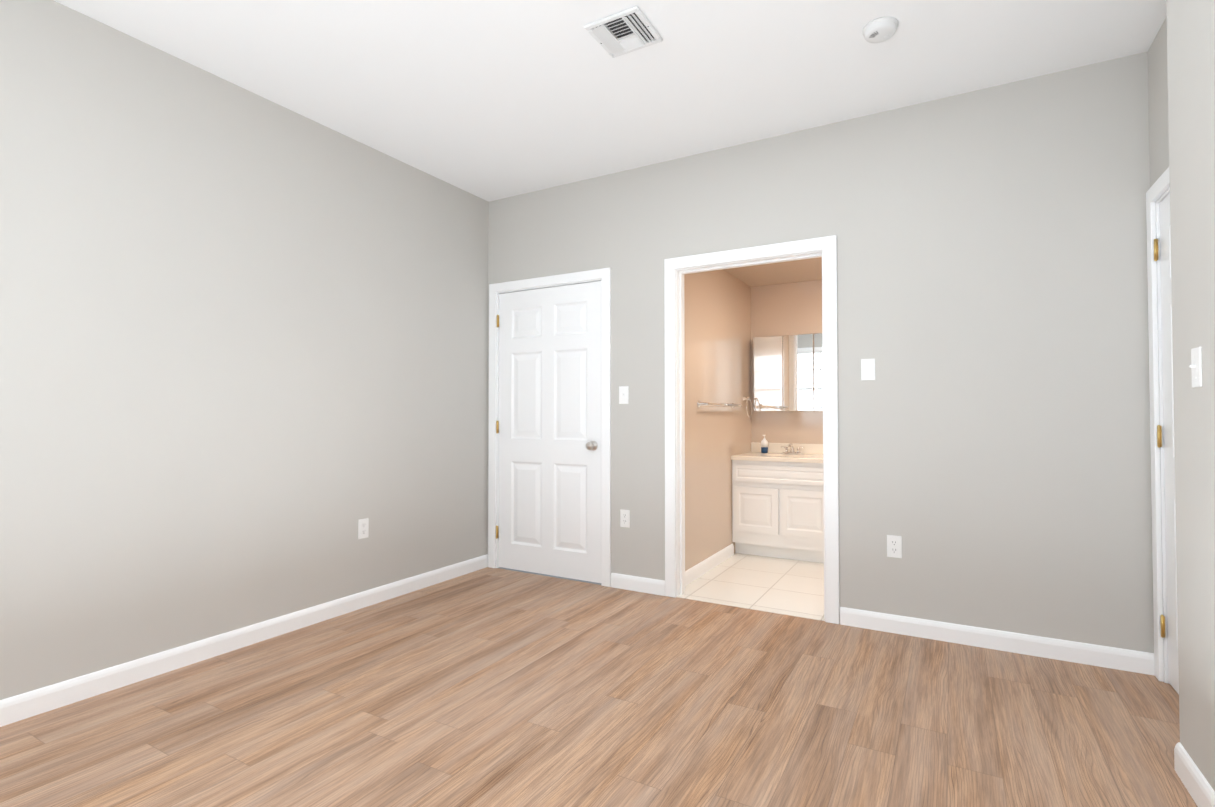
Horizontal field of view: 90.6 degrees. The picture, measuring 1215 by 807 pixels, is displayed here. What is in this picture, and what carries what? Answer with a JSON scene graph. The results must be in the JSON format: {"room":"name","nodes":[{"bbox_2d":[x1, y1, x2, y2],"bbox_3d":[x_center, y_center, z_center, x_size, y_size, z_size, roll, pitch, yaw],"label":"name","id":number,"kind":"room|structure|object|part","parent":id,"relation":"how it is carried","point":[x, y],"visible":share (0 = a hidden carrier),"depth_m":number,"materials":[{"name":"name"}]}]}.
{"room":"empty bedroom","nodes":[
{"label":"empty bedroom","id":0,"kind":"room"},
{"bbox_2d":[0,0,488,699],"bbox_3d":[-2.091,-0.192,2.553,0.120,2.746,4.840,-1,-1,30],"label":"wall","id":1,"kind":"structure","parent":0,"point":[242,358],"depth_m":2.80,"materials":[{"name":"grey paint"}]},
{"bbox_2d":[0,554,487,726],"bbox_3d":[-2.032,1.134,2.494,0.014,0.092,4.600,-1,-1,30],"label":"baseboard","id":2,"kind":"structure","parent":1,"relation":"attached to","point":[16,708],"depth_m":2.77,"materials":[{"name":"white paint"}]},
{"bbox_2d":[358,518,368,538],"bbox_3d":[-1.440,0.738,3.547,0.008,0.115,0.070,-1,-1,30],"label":"electrical outlet","id":3,"kind":"object","parent":1,"relation":"attached to","point":[363,528],"visible":1,"depth_m":3.54,"materials":[{"name":"white plastic"}]},
{"bbox_2d":[0,567,1197,806],"bbox_3d":[-0.419,1.190,1.504,4.036,0.060,4.720,-1,-1,30],"label":"floor","id":4,"kind":"structure","parent":0,"point":[492,687],"depth_m":2.23,"materials":[{"name":"brown wood"}]},
{"bbox_2d":[54,0,1165,201],"bbox_3d":[-0.390,-1.634,1.611,4.036,0.100,4.840,-1,-1,30],"label":"ceiling","id":5,"kind":"structure","parent":0,"point":[489,100],"depth_m":2.76,"materials":[{"name":"white paint"}]},
{"bbox_2d":[584,6,662,57],"bbox_3d":[0.070,-1.557,2.534,0.250,0.018,0.250,-1,-1,30],"label":"ceiling vent","id":6,"kind":"object","parent":5,"relation":"in","point":[629,30],"visible":0.98,"depth_m":2.52,"materials":[{"name":"white plastic"}]},
{"bbox_2d":[862,17,897,42],"bbox_3d":[1.136,-1.547,2.503,0.136,0.040,0.136,-1,-1,30],"label":"smoke detector","id":7,"kind":"object","parent":5,"relation":"attached to","point":[880,29],"visible":1,"depth_m":2.47,"materials":[{"name":"white plastic"}]},
{"bbox_2d":[684,269,751,570],"bbox_3d":[0.846,0.033,4.702,0.100,2.380,1.810,-1,-1,30],"label":"wall","id":8,"kind":"structure","parent":0,"point":[717,316],"depth_m":4.51,"materials":[{"name":"paint"}]},
{"bbox_2d":[685,544,733,585],"bbox_3d":[0.750,1.171,4.396,0.014,0.092,1.073,-1,-1,30],"label":"baseboard","id":9,"kind":"structure","parent":8,"relation":"attached to","point":[695,572],"depth_m":4.35,"materials":[{"name":"white paint"}]},
{"bbox_2d":[697,401,740,407],"bbox_3d":[0.861,0.010,4.550,0.076,0.047,0.808,-1,-1,30],"label":"towel rail","id":10,"kind":"object","parent":8,"relation":"attached to","point":[732,405],"visible":1,"depth_m":4.38,"materials":[{"name":"silver metal"}]},
{"bbox_2d":[742,395,751,416],"bbox_3d":[1.194,0.026,5.148,0.062,0.190,0.165,-1,-1,30],"label":"towel ring","id":11,"kind":"object","parent":8,"relation":"attached to","point":[744,398],"visible":1,"depth_m":5.14,"materials":[{"name":"silver metal"}]},
{"bbox_2d":[678,553,824,620],"bbox_3d":[1.527,1.242,4.232,1.725,0.063,1.950,-1,-1,30],"label":"floor","id":12,"kind":"structure","parent":0,"point":[791,587],"depth_m":3.96,"materials":[{"name":"beige tile"}]},
{"bbox_2d":[731,442,823,562],"bbox_3d":[1.480,0.779,4.913,0.776,0.897,0.586,-1,-1,30],"label":"bathroom vanity","id":13,"kind":"object","parent":12,"relation":"on","point":[777,502],"visible":0.92,"depth_m":4.70,"materials":[{"name":"white wood"}]},
{"bbox_3d":[1.174,0.844,4.767,0.361,0.355,0.019,-1,-1,30],"label":"door","id":14,"kind":"part","parent":13,"relation":"part of","materials":[{"name":"white wood"}]},
{"bbox_2d":[761,435,767,452],"bbox_3d":[1.355,0.349,5.191,0.058,0.156,0.063,-1,-1,30],"label":"soap bottle","id":15,"kind":"object","parent":13,"relation":"on","point":[764,445],"visible":1,"depth_m":5.17,"materials":[{"name":"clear plastic"}]},
{"bbox_3d":[1.338,0.555,4.680,0.738,0.135,0.018,-1,-1,30],"label":"drawer","id":16,"kind":"part","parent":13,"relation":"part of","materials":[{"name":"white wood"}]},
{"bbox_2d":[780,443,803,453],"bbox_3d":[1.540,0.379,5.037,0.198,0.093,0.150,-1,-1,30],"label":"faucet","id":17,"kind":"object","parent":13,"relation":"on","point":[792,451],"depth_m":5.06,"materials":[{"name":"silver metal"}]},
{"bbox_3d":[1.502,0.840,4.580,0.361,0.355,0.019,-1,-1,30],"label":"door","id":18,"kind":"part","parent":13,"relation":"part of","materials":[{"name":"white wood"}]},
{"bbox_2d":[723,257,821,286],"bbox_3d":[1.557,-1.115,4.331,1.725,0.100,1.830,-1,-1,30],"label":"ceiling","id":19,"kind":"structure","parent":0,"point":[802,270],"depth_m":4.84,"materials":[{"name":"paint"}]},
{"bbox_2d":[751,280,822,443],"bbox_3d":[1.975,0.040,5.043,1.725,2.380,0.100,-1,-1,30],"label":"wall","id":20,"kind":"structure","parent":0,"point":[787,309],"depth_m":5.23,"materials":[{"name":"paint"}]},
{"bbox_2d":[753,333,822,410],"bbox_3d":[1.635,-0.259,5.117,0.762,0.648,0.115,-1,-1,30],"label":"mirror","id":21,"kind":"object","parent":20,"relation":"attached to","point":[788,372],"visible":0.81,"depth_m":5.11,"materials":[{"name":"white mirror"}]},
{"bbox_2d":[487,51,1153,652],"bbox_3d":[0.779,-0.171,3.633,4.036,2.746,0.120,-1,-1,30],"label":"wall","id":22,"kind":"structure","parent":0,"point":[993,323],"depth_m":3.01,"materials":[{"name":"grey paint"}]},
{"bbox_2d":[488,267,610,586],"bbox_3d":[-0.433,0.157,4.238,1.041,2.114,0.018,-1,-1,30],"label":"trim","id":23,"kind":"structure","parent":22,"relation":"attached to","point":[603,275],"depth_m":4.04,"materials":[{"name":"white paint"}]},
{"bbox_2d":[496,281,600,582],"bbox_3d":[-0.438,0.191,4.242,0.904,2.030,0.106,-1,-1,30],"label":"closet door","id":24,"kind":"structure","parent":23,"relation":"attached to","point":[548,426],"depth_m":4.24,"materials":[{"name":"white paint"}]},
{"bbox_3d":[-0.112,0.285,4.034,0.065,0.065,0.071,-1,-1,30],"label":"knob","id":25,"kind":"part","parent":24,"relation":"part of","materials":[{"name":"silver metal"}]},
{"bbox_2d":[619,386,628,403],"bbox_3d":[0.104,-0.055,3.937,0.070,0.115,0.018,-1,-1,30],"label":"light switch","id":26,"kind":"object","parent":22,"relation":"attached to","point":[623,394],"visible":1,"depth_m":3.94,"materials":[{"name":"white plastic"}]},
{"bbox_2d":[620,509,629,527],"bbox_3d":[0.114,0.751,3.921,0.070,0.115,0.008,-1,-1,30],"label":"electrical outlet","id":27,"kind":"object","parent":22,"relation":"attached to","point":[624,518],"visible":1,"depth_m":3.92,"materials":[{"name":"white plastic"}]},
{"bbox_2d":[611,573,664,595],"bbox_3d":[0.193,1.161,3.864,0.387,0.092,0.014,-1,-1,30],"label":"baseboard","id":28,"kind":"structure","parent":22,"relation":"attached to","point":[640,584],"depth_m":3.86,"materials":[{"name":"white paint"}]},
{"bbox_2d":[664,235,839,623],"bbox_3d":[0.845,0.142,3.592,1.029,2.118,0.162,-1,-1,30],"label":"door frame","id":29,"kind":"structure","parent":22,"relation":"attached to","point":[827,245],"depth_m":3.60,"materials":[{"name":"white paint"}]},
{"bbox_2d":[861,359,874,379],"bbox_3d":[1.390,-0.182,3.206,0.070,0.115,0.018,-1,-1,30],"label":"light switch","id":30,"kind":"object","parent":22,"relation":"attached to","point":[867,369],"visible":1,"depth_m":3.21,"materials":[{"name":"white plastic"}]},
{"bbox_2d":[887,535,901,557],"bbox_3d":[1.496,0.746,3.133,0.070,0.115,0.008,-1,-1,30],"label":"electrical outlet","id":31,"kind":"object","parent":22,"relation":"attached to","point":[894,546],"visible":1,"depth_m":3.13,"materials":[{"name":"white plastic"}]},
{"bbox_2d":[840,607,1154,675],"bbox_3d":[1.827,1.142,2.933,1.306,0.092,0.014,-1,-1,30],"label":"baseboard","id":32,"kind":"structure","parent":22,"relation":"attached to","point":[1093,654],"depth_m":2.88,"materials":[{"name":"white paint"}]},
{"bbox_2d":[1148,17,1168,187],"bbox_3d":[2.257,-0.198,2.273,0.120,2.746,1.020,-1,-1,30],"label":"wall","id":33,"kind":"structure","parent":0,"point":[1158,110],"depth_m":2.54,"materials":[{"name":"grey paint"}]},
{"bbox_2d":[1146,167,1169,683],"bbox_3d":[2.184,0.117,2.218,0.078,2.114,0.908,-1,-1,30],"label":"door frame","id":34,"kind":"structure","parent":33,"relation":"attached to","point":[1160,186],"depth_m":2.57,"materials":[{"name":"white paint"}]},
{"bbox_2d":[1154,193,1178,693],"bbox_3d":[2.163,0.151,2.237,0.106,2.030,0.772,-1,-1,30],"label":"door","id":35,"kind":"structure","parent":33,"relation":"in","point":[1169,465],"depth_m":2.49,"materials":[{"name":"white paint"}]},
{"bbox_3d":[2.352,-0.659,2.578,0.013,0.097,0.020,-1,-1,30],"label":"right door hinge","id":36,"kind":"part","parent":35,"relation":"part of","materials":[{"name":"gold metal"}]},
{"bbox_3d":[2.352,0.140,2.562,0.013,0.097,0.020,-1,-1,30],"label":"right door hinge","id":37,"kind":"part","parent":35,"relation":"part of","materials":[{"name":"gold metal"}]},
{"bbox_3d":[2.352,0.944,2.546,0.013,0.097,0.020,-1,-1,30],"label":"right door hinge","id":38,"kind":"part","parent":35,"relation":"part of","materials":[{"name":"gold metal"}]},
{"bbox_2d":[1166,0,1214,790],"bbox_3d":[1.014,-0.239,0.197,0.323,2.746,3.820,-1,-1,30],"label":"wall","id":39,"kind":"structure","parent":0,"point":[1191,65],"depth_m":1.77,"materials":[{"name":"grey paint"}]},
{"bbox_2d":[1174,742,1214,806],"bbox_3d":[0.898,1.091,0.306,0.014,0.092,3.700,-1,-1,30],"label":"baseboard","id":40,"kind":"structure","parent":39,"relation":"attached to","point":[1199,788],"depth_m":1.77,"materials":[{"name":"white paint"}]},
{"bbox_2d":[1189,347,1201,387],"bbox_3d":[1.702,-0.104,1.744,0.018,0.115,0.070,-1,-1,30],"label":"light switch","id":41,"kind":"object","parent":39,"relation":"attached to","point":[1195,366],"visible":1,"depth_m":1.73,"materials":[{"name":"white plastic"}]}
]}

